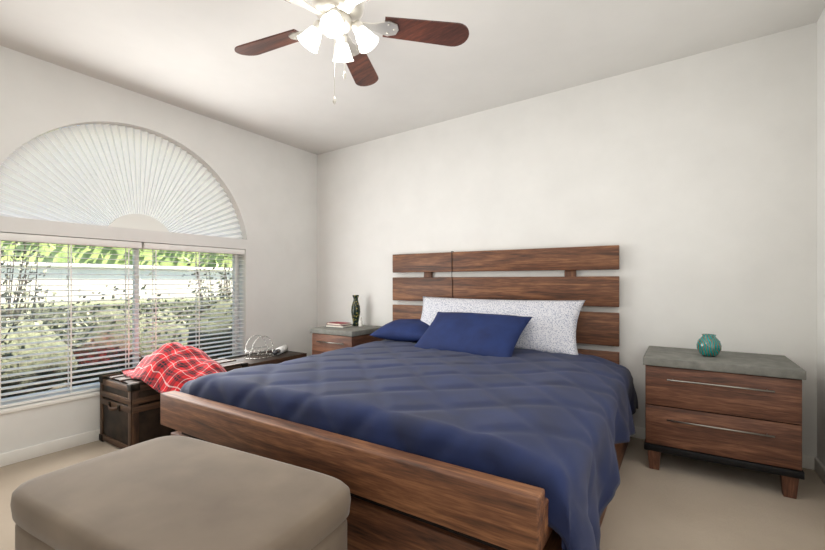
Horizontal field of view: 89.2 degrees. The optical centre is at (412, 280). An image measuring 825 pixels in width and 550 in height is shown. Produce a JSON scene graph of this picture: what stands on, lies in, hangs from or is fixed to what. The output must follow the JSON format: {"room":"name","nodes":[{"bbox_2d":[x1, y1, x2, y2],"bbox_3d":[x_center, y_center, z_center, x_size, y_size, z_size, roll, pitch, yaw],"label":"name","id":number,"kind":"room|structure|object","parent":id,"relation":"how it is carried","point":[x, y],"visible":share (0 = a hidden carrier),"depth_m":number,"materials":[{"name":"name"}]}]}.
{"room":"bedroom","nodes":[
{"label":"bedroom","id":0,"kind":"room"},
{"bbox_2d":[0,46,316,453],"bbox_3d":[-2.667,-0.367,2.877,0.175,3.150,5.670,0,0,33],"label":"wall","id":1,"kind":"structure","parent":0,"point":[185,177],"depth_m":3.50,"materials":[{"name":"paint"}]},
{"bbox_2d":[0,429,99,466],"bbox_3d":[-2.601,1.165,2.835,0.014,0.085,5.350,0,0,33],"label":"baseboard","id":2,"kind":"structure","parent":1,"relation":"attached to","point":[61,444],"depth_m":2.91,"materials":[{"name":"white paint"}]},
{"bbox_2d":[0,123,243,253],"bbox_3d":[-2.277,-0.769,3.488,0.026,0.981,1.964,0,0,33],"label":"shade","id":3,"kind":"object","parent":1,"relation":"attached to","point":[99,174],"depth_m":3.33,"materials":[{"name":"white fabric"}]},
{"bbox_2d":[0,232,244,408],"bbox_3d":[-2.248,0.259,3.470,0.070,1.154,1.908,0,0,33],"label":"window blinds","id":4,"kind":"object","parent":1,"relation":"attached to","point":[31,238],"visible":0.77,"depth_m":3.19,"materials":[{"name":"white plastic"}]},
{"bbox_2d":[108,214,168,231],"bbox_3d":[-2.269,-0.492,3.483,0.026,0.126,0.465,0,0,33],"label":"hub","id":5,"kind":"object","parent":1,"relation":"attached to","point":[139,221],"visible":0.9,"depth_m":3.46,"materials":[{"name":"white plastic"}]},
{"bbox_2d":[0,437,824,549],"bbox_3d":[-0.735,1.268,1.633,4.773,0.120,5.670,0,0,33],"label":"floor","id":6,"kind":"structure","parent":0,"point":[674,502],"depth_m":2.25,"materials":[{"name":"beige carpet"}]},
{"bbox_2d":[99,342,247,448],"bbox_3d":[-1.699,0.840,3.271,1.034,0.736,0.962,0,0,33],"label":"trunk","id":7,"kind":"object","parent":6,"relation":"on","point":[129,407],"visible":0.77,"depth_m":3.02,"materials":[{"name":"wood"}]},
{"bbox_2d":[121,342,247,395],"bbox_3d":[-1.737,0.623,3.176,0.996,0.302,0.565,0,0,33],"label":"plaid throw","id":8,"kind":"object","parent":7,"relation":"on","point":[172,365],"depth_m":3.02,"materials":[{"name":"red fabric"}]},
{"bbox_2d":[10,435,350,549],"bbox_3d":[-0.828,0.967,1.508,1.125,0.482,0.650,0,0,28],"label":"ottoman bench","id":9,"kind":"object","parent":6,"relation":"on","point":[173,492],"visible":1,"depth_m":1.39,"materials":[{"name":"beige fabric"}]},
{"bbox_2d":[226,335,306,366],"bbox_3d":[-1.460,0.869,4.136,0.467,0.678,0.667,0,0,33],"label":"chest","id":10,"kind":"object","parent":6,"relation":"on","point":[281,354],"visible":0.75,"depth_m":4.09,"materials":[{"name":"wood"}]},
{"bbox_2d":[310,295,384,354],"bbox_3d":[-0.678,0.680,4.415,0.574,1.056,0.571,0,0,33],"label":"nightstand","id":11,"kind":"object","parent":6,"relation":"on","point":[330,336],"visible":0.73,"depth_m":4.27,"materials":[{"name":"brown wood"}]},
{"bbox_2d":[325,321,352,327],"bbox_3d":[-0.787,0.466,4.467,0.245,0.042,0.182,0,0,33],"label":"books","id":12,"kind":"object","parent":11,"relation":"on","point":[330,324],"depth_m":4.40,"materials":[{"name":"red paper"}]},
{"bbox_2d":[351,295,360,325],"bbox_3d":[-0.619,0.320,4.561,0.100,0.335,0.100,0,0,33],"label":"vase","id":13,"kind":"object","parent":11,"relation":"on","point":[355,308],"depth_m":4.53,"materials":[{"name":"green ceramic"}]},
{"bbox_2d":[160,245,637,549],"bbox_3d":[0.139,0.469,2.830,2.426,1.511,2.384,0,0,33],"label":"bed","id":14,"kind":"object","parent":6,"relation":"on","point":[474,413],"visible":1,"depth_m":2.03,"materials":[{"name":"blue fabric"}]},
{"bbox_2d":[173,337,637,549],"bbox_3d":[0.121,0.879,2.803,2.426,0.690,2.137,0,0,33],"label":"duvet","id":15,"kind":"object","parent":14,"relation":"on","point":[558,421],"depth_m":1.92,"materials":[{"name":"blue fabric"}]},
{"bbox_2d":[410,296,585,358],"bbox_3d":[0.669,0.363,3.607,1.500,0.424,0.267,0,0,33],"label":"pillows","id":16,"kind":"object","parent":14,"relation":"on","point":[551,327],"depth_m":3.34,"materials":[{"name":"white fabric"}]},
{"bbox_2d":[643,334,805,498],"bbox_3d":[1.956,0.778,2.709,0.779,0.860,0.586,0,0,33],"label":"nightstand","id":17,"kind":"object","parent":6,"relation":"on","point":[708,399],"visible":1,"depth_m":2.48,"materials":[{"name":"brown wood"}]},
{"bbox_2d":[0,0,824,154],"bbox_3d":[-0.735,-1.683,1.633,4.773,0.312,5.670,0,0,33],"label":"ceiling","id":18,"kind":"structure","parent":0,"point":[183,54],"depth_m":2.89,"materials":[{"name":"paint"}]},
{"bbox_2d":[234,0,468,103],"bbox_3d":[-0.386,-1.201,1.956,1.198,0.791,1.208,0,0,33],"label":"ceiling fan","id":19,"kind":"object","parent":18,"relation":"hanging from","point":[338,19],"visible":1,"depth_m":2.00,"materials":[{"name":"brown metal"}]},
{"bbox_2d":[317,22,816,456],"bbox_3d":[0.757,-0.367,3.949,4.773,3.150,0.160,0,0,33],"label":"wall","id":20,"kind":"structure","parent":0,"point":[688,185],"depth_m":3.21,"materials":[{"name":"paint"}]},
{"bbox_2d":[630,426,810,468],"bbox_3d":[0.705,1.165,3.879,4.380,0.085,0.014,0,0,33],"label":"baseboard","id":21,"kind":"structure","parent":20,"relation":"attached to","point":[639,432],"depth_m":3.19,"materials":[{"name":"white paint"}]},
{"bbox_2d":[817,8,824,466],"bbox_3d":[1.205,-0.367,0.384,0.160,3.150,5.350,0,0,33],"label":"wall","id":22,"kind":"structure","parent":0,"point":[821,239],"depth_m":2.59,"materials":[{"name":"paint"}]},
{"bbox_2d":[812,456,824,483],"bbox_3d":[1.132,1.165,0.431,0.014,0.085,5.350,0,0,33],"label":"baseboard","id":23,"kind":"structure","parent":22,"relation":"attached to","point":[817,465],"depth_m":2.59,"materials":[{"name":"white paint"}]},
{"label":"outside","id":24,"kind":"structure","parent":0,"visible":0},
{"bbox_2d":[48,382,69,390],"bbox_3d":[-17.100,1.408,13.985,36.102,0.200,55.000,0,0,33],"label":"ground","id":25,"kind":"structure","parent":24,"point":[60,387],"depth_m":5.14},
{"bbox_2d":[5,242,48,319],"bbox_3d":[-4.365,0.396,4.375,0.823,1.835,0.792,0,0,33],"label":"branches","id":26,"kind":"object","parent":25,"relation":"on","point":[18,287],"depth_m":4.53,"materials":[{"name":"brown"}]},
{"bbox_2d":[1,241,67,319],"bbox_3d":[-4.399,0.211,4.436,1.135,1.649,1.048,0,0,33],"label":"leaves","id":27,"kind":"object","parent":26,"relation":"attached to","point":[17,282],"depth_m":4.57,"materials":[{"name":"green plant"}]},
{"bbox_2d":[4,307,54,338],"bbox_3d":[-3.870,0.755,3.481,1.420,1.124,1.298,0,0,33],"label":"branches","id":28,"kind":"object","parent":25,"relation":"on","point":[16,319],"depth_m":3.39,"materials":[{"name":"brown plant"}]},
{"bbox_2d":[1,319,77,398],"bbox_3d":[-3.868,0.788,3.614,1.546,1.013,1.599,0,0,33],"label":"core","id":29,"kind":"object","parent":25,"relation":"on","point":[30,357],"depth_m":3.54,"materials":[{"name":"green plant"}]},
{"bbox_2d":[1,276,89,358],"bbox_3d":[-3.921,0.565,3.463,2.006,1.400,2.040,0,0,33],"label":"bush","id":30,"kind":"object","parent":29,"relation":"attached to","point":[20,318],"depth_m":3.69,"materials":[{"name":"green plant"}]},
{"bbox_2d":[1,297,226,328],"bbox_3d":[-5.222,0.828,5.741,0.767,1.104,34.000,0,0,33],"label":"hedge","id":31,"kind":"object","parent":25,"relation":"on","point":[116,307],"depth_m":6.28,"materials":[{"name":"green plant"}]},
{"bbox_2d":[1,262,231,302],"bbox_3d":[-5.541,0.528,6.542,0.280,1.600,55.000,0,0,33],"label":"fence","id":32,"kind":"object","parent":25,"relation":"on","point":[145,276],"depth_m":7.01,"materials":[{"name":"paint"}]},
{"bbox_2d":[1,126,231,267],"bbox_3d":[-8.894,-1.184,9.296,2.295,4.984,60.000,0,0,33],"label":"trees","id":33,"kind":"object","parent":25,"relation":"on","point":[145,252],"depth_m":9.79,"materials":[{"name":"green plant"}]},
{"bbox_2d":[51,302,182,327],"bbox_3d":[-3.394,0.783,5.072,1.265,1.068,1.370,0,0,33],"label":"branches","id":34,"kind":"object","parent":25,"relation":"on","point":[141,312],"depth_m":4.79,"materials":[{"name":"brown plant"}]},
{"bbox_2d":[56,308,190,385],"bbox_3d":[-3.410,0.793,4.930,1.525,0.978,1.637,0,0,33],"label":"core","id":35,"kind":"object","parent":25,"relation":"on","point":[114,343],"depth_m":4.39,"materials":[{"name":"green plant"}]},
{"bbox_2d":[38,273,208,357],"bbox_3d":[-3.385,0.588,5.009,1.748,1.369,1.843,0,0,33],"label":"bush","id":36,"kind":"object","parent":35,"relation":"attached to","point":[113,297],"depth_m":4.76,"materials":[{"name":"green plant"}]},
{"bbox_2d":[183,255,231,312],"bbox_3d":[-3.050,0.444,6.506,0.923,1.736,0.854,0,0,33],"label":"branches","id":37,"kind":"object","parent":25,"relation":"on","point":[210,285],"depth_m":6.46,"materials":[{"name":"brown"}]},
{"bbox_2d":[187,299,231,357],"bbox_3d":[-2.302,0.791,5.758,1.585,1.113,1.708,0,0,33],"label":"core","id":38,"kind":"object","parent":25,"relation":"on","point":[216,327],"depth_m":5.12,"materials":[{"name":"green plant"}]},
{"bbox_2d":[174,269,231,339],"bbox_3d":[-2.394,0.543,5.859,1.930,1.423,1.793,0,0,33],"label":"bush","id":39,"kind":"object","parent":38,"relation":"attached to","point":[229,294],"depth_m":5.53,"materials":[{"name":"green plant"}]}
]}

